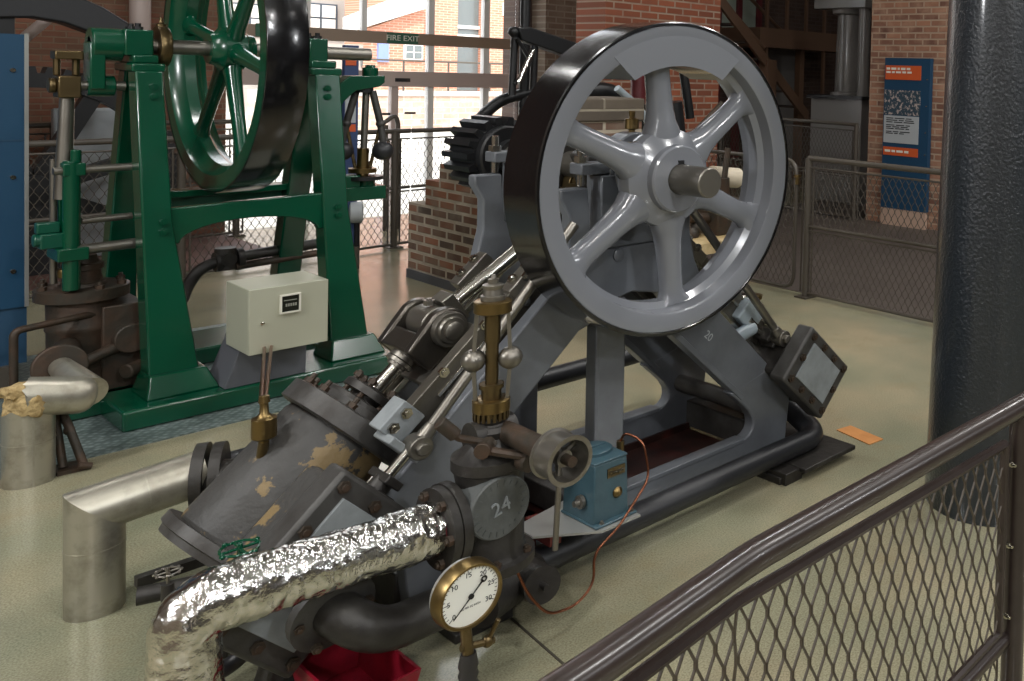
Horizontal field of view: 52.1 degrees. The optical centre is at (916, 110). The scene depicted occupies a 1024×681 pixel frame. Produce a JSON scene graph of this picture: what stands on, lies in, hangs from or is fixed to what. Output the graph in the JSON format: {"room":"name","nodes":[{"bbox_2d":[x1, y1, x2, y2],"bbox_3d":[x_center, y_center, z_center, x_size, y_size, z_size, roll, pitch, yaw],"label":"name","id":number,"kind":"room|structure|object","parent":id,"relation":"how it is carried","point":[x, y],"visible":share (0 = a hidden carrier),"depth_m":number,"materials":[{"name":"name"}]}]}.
{"room":"industrial museum","nodes":[
{"label":"industrial museum","id":0,"kind":"room"},
{"bbox_2d":[15,0,225,234],"bbox_3d":[-8.627,-1.899,6.155,0.350,6.200,6.450,3,2,35],"label":"wall","id":1,"kind":"structure","parent":0,"point":[55,36],"depth_m":7.78,"materials":[{"name":"brown brick"}]},
{"bbox_2d":[29,232,271,290],"bbox_3d":[-7.889,1.245,5.633,1.750,0.004,6.400,3,2,35],"label":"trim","id":2,"kind":"structure","parent":1,"relation":"attached to","point":[213,239],"depth_m":8.03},
{"bbox_2d":[20,20,51,41],"bbox_3d":[-6.984,0.228,7.125,0.079,1.993,0.297,3,2,35],"label":"pipe","id":3,"kind":"object","parent":2,"relation":"on","point":[38,26],"visible":0.16,"depth_m":7.10,"materials":[{"name":"beige metal"}]},
{"bbox_2d":[51,108,114,255],"bbox_3d":[-6.864,0.597,7.497,0.100,1.238,0.440,3,2,35],"label":"storage box","id":4,"kind":"object","parent":2,"relation":"on","point":[100,124],"visible":0.22,"depth_m":7.49,"materials":[{"name":"grey metal"}]},
{"bbox_2d":[0,0,176,275],"bbox_3d":[-6.611,0.307,6.775,0.420,2.474,1.876,3,2,35],"label":"engine","id":5,"kind":"object","parent":2,"relation":"on","point":[78,15],"visible":0.17,"depth_m":6.83,"materials":[{"name":"black metal"}]},
{"bbox_2d":[29,119,245,238],"bbox_3d":[-7.020,0.650,7.624,0.130,1.112,2.360,3,2,30],"label":"mesh fence","id":6,"kind":"object","parent":2,"relation":"on","point":[234,231],"visible":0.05,"depth_m":8.45,"materials":[{"name":"grey metal"}]},
{"bbox_2d":[129,0,150,29],"bbox_3d":[-6.857,-1.904,7.995,0.149,6.200,0.149,3,2,35],"label":"pipe","id":7,"kind":"object","parent":2,"relation":"on","point":[139,10],"visible":0.02,"depth_m":7.98,"materials":[{"name":"beige metal"}]},
{"bbox_2d":[226,0,518,230],"bbox_3d":[-5.773,-1.934,9.924,0.126,6.200,3.000,3,2,35],"label":"glass entrance doors","id":8,"kind":"structure","parent":1,"relation":"in","point":[441,62],"depth_m":10.26,"materials":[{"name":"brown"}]},
{"bbox_2d":[0,175,1023,680],"bbox_3d":[1.702,1.673,5.375,17.700,0.200,17.100,3,2,35],"label":"floor","id":9,"kind":"structure","parent":0,"point":[883,392],"depth_m":3.16,"materials":[{"name":"concrete"}]},
{"bbox_2d":[0,357,108,490],"bbox_3d":[-3.526,1.247,3.662,0.385,0.424,0.340,3,2,35],"label":"pipe","id":10,"kind":"object","parent":9,"relation":"on","point":[31,407],"visible":1,"depth_m":3.52,"materials":[{"name":"silver metal"}]},
{"bbox_2d":[56,414,92,476],"bbox_3d":[-3.448,1.326,3.686,0.165,0.270,0.110,3,2,35],"label":"prop","id":11,"kind":"object","parent":9,"relation":"on","point":[81,463],"visible":0.84,"depth_m":3.67,"materials":[{"name":"black metal"}]},
{"bbox_2d":[0,323,377,464],"bbox_3d":[-4.370,1.411,4.160,1.900,0.006,2.880,3,2,35],"label":"trim","id":12,"kind":"structure","parent":9,"relation":"on","point":[98,436],"depth_m":4.11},
{"bbox_2d":[0,33,28,389],"bbox_3d":[-4.583,0.515,4.194,0.110,1.780,0.665,3,2,35],"label":"display board","id":13,"kind":"object","parent":12,"relation":"on","point":[14,48],"visible":0.98,"depth_m":4.40,"materials":[{"name":"blue"}]},
{"bbox_2d":[9,0,393,432],"bbox_3d":[-3.607,0.180,4.688,1.555,2.467,1.618,3,2,35],"label":"engine","id":14,"kind":"object","parent":12,"relation":"on","point":[148,353],"visible":0.94,"depth_m":4.37,"materials":[{"name":"teal paint"}]},
{"bbox_2d":[56,262,61,277],"bbox_3d":[-3.955,0.760,4.207,0.068,0.150,0.068,3,2,35],"label":"cup","id":15,"kind":"object","parent":14,"relation":"on","point":[58,271],"depth_m":4.18,"materials":[{"name":"gold metal"}]},
{"bbox_2d":[210,271,327,405],"bbox_3d":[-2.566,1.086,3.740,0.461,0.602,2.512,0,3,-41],"label":"control box","id":16,"kind":"object","parent":14,"relation":"on","point":[271,320],"visible":0.88,"depth_m":4.41,"materials":[{"name":"grey paint"}]},
{"bbox_2d":[29,128,410,298],"bbox_3d":[-5.454,0.733,7.034,0.133,1.092,3.110,3,2,29],"label":"mesh fence","id":17,"kind":"object","parent":9,"relation":"on","point":[181,179],"visible":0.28,"depth_m":7.08,"materials":[{"name":"grey metal"}]},
{"bbox_2d":[342,45,358,268],"bbox_3d":[-4.628,0.381,7.383,0.150,1.825,0.104,3,2,35],"label":"board","id":18,"kind":"object","parent":9,"relation":"on","point":[349,67],"visible":0.37,"depth_m":7.37,"materials":[{"name":"blue"}]},
{"bbox_2d":[349,201,363,262],"bbox_3d":[-4.592,1.018,7.410,0.100,0.552,0.180,1,2,-33],"label":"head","id":19,"kind":"object","parent":9,"relation":"on","point":[356,209],"visible":0.88,"depth_m":7.36},
{"bbox_2d":[293,644,420,680],"bbox_3d":[-1.494,1.515,2.400,0.330,0.110,0.190,3,2,35],"label":"drip tray","id":20,"kind":"object","parent":9,"relation":"on","point":[335,662],"visible":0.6,"depth_m":2.47,"materials":[{"name":"red paint"}]},
{"bbox_2d":[382,114,399,230],"bbox_3d":[-5.334,0.623,9.130,0.044,1.174,0.224,3,2,35],"label":"handrail","id":21,"kind":"object","parent":9,"relation":"on","point":[393,116],"visible":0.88,"depth_m":9.12,"materials":[{"name":"grey metal"}]},
{"bbox_2d":[411,127,453,200],"bbox_3d":[-4.244,0.696,9.256,0.130,1.092,1.915,3,2,31],"label":"mesh fence","id":22,"kind":"object","parent":9,"relation":"on","point":[442,129],"visible":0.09,"depth_m":8.51,"materials":[{"name":"grey metal"}]},
{"bbox_2d":[134,22,854,680],"bbox_3d":[-1.244,0.607,3.390,1.795,1.872,2.609,3,2,35],"label":"engine","id":23,"kind":"object","parent":9,"relation":"on","point":[579,226],"visible":0.91,"depth_m":3.00,"materials":[{"name":"grey paint"}]},
{"bbox_2d":[62,452,207,622],"bbox_3d":[-2.438,1.315,2.834,0.147,0.418,0.348,4,3,42],"label":"pipe","id":24,"kind":"object","parent":23,"relation":"attached to","point":[96,516],"visible":0.98,"depth_m":2.73,"materials":[{"name":"silver metal"}]},
{"bbox_2d":[251,394,276,458],"bbox_3d":[-1.908,0.933,2.645,0.065,0.206,0.063,3,2,35],"label":"cup","id":25,"kind":"object","parent":23,"relation":"on","point":[264,425],"depth_m":2.63,"materials":[{"name":"gold metal"}]},
{"bbox_2d":[144,502,446,680],"bbox_3d":[-1.466,1.298,2.188,0.150,0.560,0.637,3,2,35],"label":"pipe","id":26,"kind":"object","parent":23,"relation":"attached to","point":[184,641],"visible":1,"depth_m":2.06,"materials":[{"name":"white metal"}]},
{"bbox_2d":[429,556,501,680],"bbox_3d":[-1.085,1.332,2.171,0.060,0.518,0.160,3,2,35],"label":"pressure gauge","id":27,"kind":"object","parent":23,"relation":"attached to","point":[469,589],"visible":1,"depth_m":2.16,"materials":[{"name":"gold metal"}]},
{"bbox_2d":[524,501,639,538],"bbox_3d":[-1.122,1.337,2.969,0.300,0.007,0.310,3,2,35],"label":"shelf","id":28,"kind":"object","parent":23,"relation":"attached to","point":[540,525],"depth_m":2.91,"materials":[{"name":"silver metal"}]},
{"bbox_2d":[561,439,636,529],"bbox_3d":[-1.051,1.223,3.000,0.196,0.222,0.213,3,2,35],"label":"lubricator","id":29,"kind":"object","parent":23,"relation":"on","point":[598,500],"visible":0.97,"depth_m":2.95,"materials":[{"name":"teal paint"}]},
{"bbox_2d":[517,433,648,613],"bbox_3d":[-1.030,1.301,2.831,0.122,0.406,0.511,2,2,17],"label":"pipe","id":30,"kind":"object","parent":29,"relation":"attached to","point":[529,595],"visible":0.99,"depth_m":2.82,"materials":[{"name":"orange metal"}]},
{"bbox_2d":[526,422,720,513],"bbox_3d":[-1.313,1.509,3.543,0.470,0.045,1.460,3,2,35],"label":"drip tray","id":31,"kind":"object","parent":23,"relation":"on","point":[668,442],"depth_m":4.05,"materials":[{"name":"red paint"}]},
{"bbox_2d":[625,111,638,131],"bbox_3d":[-1.046,0.046,3.324,0.050,0.090,0.050,3,2,35],"label":"cup","id":32,"kind":"object","parent":23,"relation":"on","point":[631,123],"depth_m":3.31,"materials":[{"name":"gold metal"}]},
{"bbox_2d":[406,96,643,291],"bbox_3d":[-2.998,0.617,6.827,2.070,1.500,0.655,3,2,35],"label":"brick wall","id":33,"kind":"structure","parent":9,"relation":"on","point":[442,227],"depth_m":6.80,"materials":[{"name":"brick"}]},
{"bbox_2d":[510,617,563,664],"bbox_3d":[-1.143,1.570,2.698,0.414,0.002,0.008,4,3,40],"label":"trim","id":34,"kind":"structure","parent":9,"relation":"on","point":[511,618],"depth_m":2.68,"materials":[{"name":"brown"}]},
{"bbox_2d":[476,0,723,131],"bbox_3d":[-2.540,0.002,9.128,1.959,2.600,3.462,2,2,13],"label":"engine","id":35,"kind":"object","parent":9,"relation":"on","point":[525,36],"visible":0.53,"depth_m":7.88,"materials":[{"name":"black metal"}]},
{"bbox_2d":[690,148,742,254],"bbox_3d":[-1.502,0.848,5.987,0.600,1.194,0.929,3,2,35],"label":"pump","id":36,"kind":"object","parent":9,"relation":"on","point":[730,177],"visible":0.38,"depth_m":6.03,"materials":[{"name":"beige paint"}]},
{"bbox_2d":[717,0,762,167],"bbox_3d":[-2.898,-0.972,13.822,0.100,4.200,1.350,3,2,35],"label":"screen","id":37,"kind":"object","parent":9,"relation":"on","point":[746,10],"visible":0.02,"depth_m":14.04,"materials":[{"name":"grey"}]},
{"bbox_2d":[707,149,800,287],"bbox_3d":[-1.666,0.839,7.534,1.871,1.026,0.059,3,2,36],"label":"gate","id":38,"kind":"object","parent":9,"relation":"on","point":[797,176],"visible":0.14,"depth_m":7.06,"materials":[{"name":"grey metal"}]},
{"bbox_2d":[720,0,836,184],"bbox_3d":[-2.265,-0.640,13.564,1.140,3.595,3.883,3,2,35],"label":"staircase","id":39,"kind":"structure","parent":9,"relation":"on","point":[757,39],"depth_m":13.45,"materials":[{"name":"brown paint"}]},
{"bbox_2d":[538,391,1023,680],"bbox_3d":[-0.148,1.103,1.283,0.089,1.099,1.343,3,2,33],"label":"guard rail","id":40,"kind":"object","parent":9,"relation":"on","point":[610,657],"visible":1,"depth_m":1.40,"materials":[{"name":"grey metal"}]},
{"bbox_2d":[768,49,794,179],"bbox_3d":[-2.151,0.029,14.547,0.050,2.200,0.800,3,2,35],"label":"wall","id":41,"kind":"structure","parent":9,"relation":"on","point":[785,59],"depth_m":14.56,"materials":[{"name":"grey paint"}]},
{"bbox_2d":[717,117,860,221],"bbox_3d":[-1.696,0.668,11.497,2.607,1.162,0.127,3,3,39],"label":"mesh fence","id":42,"kind":"object","parent":9,"relation":"on","point":[721,144],"visible":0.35,"depth_m":11.02,"materials":[{"name":"grey metal"}]},
{"bbox_2d":[690,200,937,318],"bbox_3d":[5.008,1.583,8.200,15.200,0.004,8.660,3,2,35],"label":"floor","id":43,"kind":"structure","parent":9,"relation":"on","point":[795,286],"depth_m":8.29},
{"bbox_2d":[806,0,871,204],"bbox_3d":[-0.930,-0.780,12.441,1.000,4.040,0.600,3,2,35],"label":"engine","id":44,"kind":"object","parent":43,"relation":"on","point":[849,100],"visible":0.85,"depth_m":12.25,"materials":[{"name":"grey paint"}]},
{"bbox_2d":[880,58,933,229],"bbox_3d":[-0.123,0.369,10.388,0.640,1.940,0.068,3,2,35],"label":"information panel","id":45,"kind":"object","parent":43,"relation":"on","point":[908,83],"visible":0.99,"depth_m":10.34,"materials":[{"name":"blue"}]},
{"bbox_2d":[884,90,920,115],"bbox_3d":[-0.168,-0.090,10.379,0.505,0.285,0.006,3,2,35],"label":"picture","id":46,"kind":"object","parent":45,"relation":"on","point":[896,102],"depth_m":10.37},
{"bbox_2d":[837,425,882,444],"bbox_3d":[-0.271,1.543,4.308,0.233,0.004,0.092,4,3,44],"label":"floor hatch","id":47,"kind":"object","parent":9,"relation":"on","point":[851,431],"visible":1,"depth_m":4.30,"materials":[{"name":"orange wood"}]},
{"bbox_2d":[794,156,940,322],"bbox_3d":[0.146,0.946,6.221,2.564,1.092,0.121,3,2,36],"label":"mesh fence","id":48,"kind":"object","parent":9,"relation":"on","point":[807,199],"visible":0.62,"depth_m":6.63,"materials":[{"name":"grey metal"}]},
{"bbox_2d":[925,0,1023,526],"bbox_3d":[0.406,-1.513,3.624,0.544,6.200,0.544,3,2,35],"label":"column","id":49,"kind":"structure","parent":9,"relation":"on","point":[977,356],"depth_m":3.46,"materials":[{"name":"black metal"}]},
{"bbox_2d":[576,0,720,167],"bbox_3d":[-2.911,-1.842,10.004,0.500,6.200,1.550,3,2,35],"label":"brick pillar","id":50,"kind":"structure","parent":0,"point":[592,16],"depth_m":9.91,"materials":[{"name":"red brick"}]},
{"bbox_2d":[514,0,871,174],"bbox_3d":[-2.796,-1.988,14.341,0.350,6.200,7.650,3,2,35],"label":"wall","id":51,"kind":"structure","parent":0,"point":[812,61],"depth_m":15.46,"materials":[{"name":"brown brick"}]},
{"bbox_2d":[532,0,576,81],"bbox_3d":[-4.373,-1.945,11.566,0.300,6.200,0.960,3,2,35],"label":"trim","id":52,"kind":"structure","parent":51,"relation":"attached to","point":[554,17],"depth_m":11.23,"materials":[{"name":"grey brick"}]},
{"bbox_2d":[866,0,948,230],"bbox_3d":[0.408,-1.757,10.704,1.500,6.200,1.060,3,2,35],"label":"brick pillar","id":53,"kind":"structure","parent":0,"point":[900,28],"depth_m":10.44,"materials":[{"name":"beige brick"}]},
{"label":"outside","id":54,"kind":"structure","parent":0,"visible":0},
{"bbox_2d":[225,213,408,231],"bbox_3d":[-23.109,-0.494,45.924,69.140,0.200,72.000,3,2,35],"label":"trim","id":55,"kind":"structure","parent":54,"point":[405,213],"depth_m":9.39,"materials":[{"name":"metal"}]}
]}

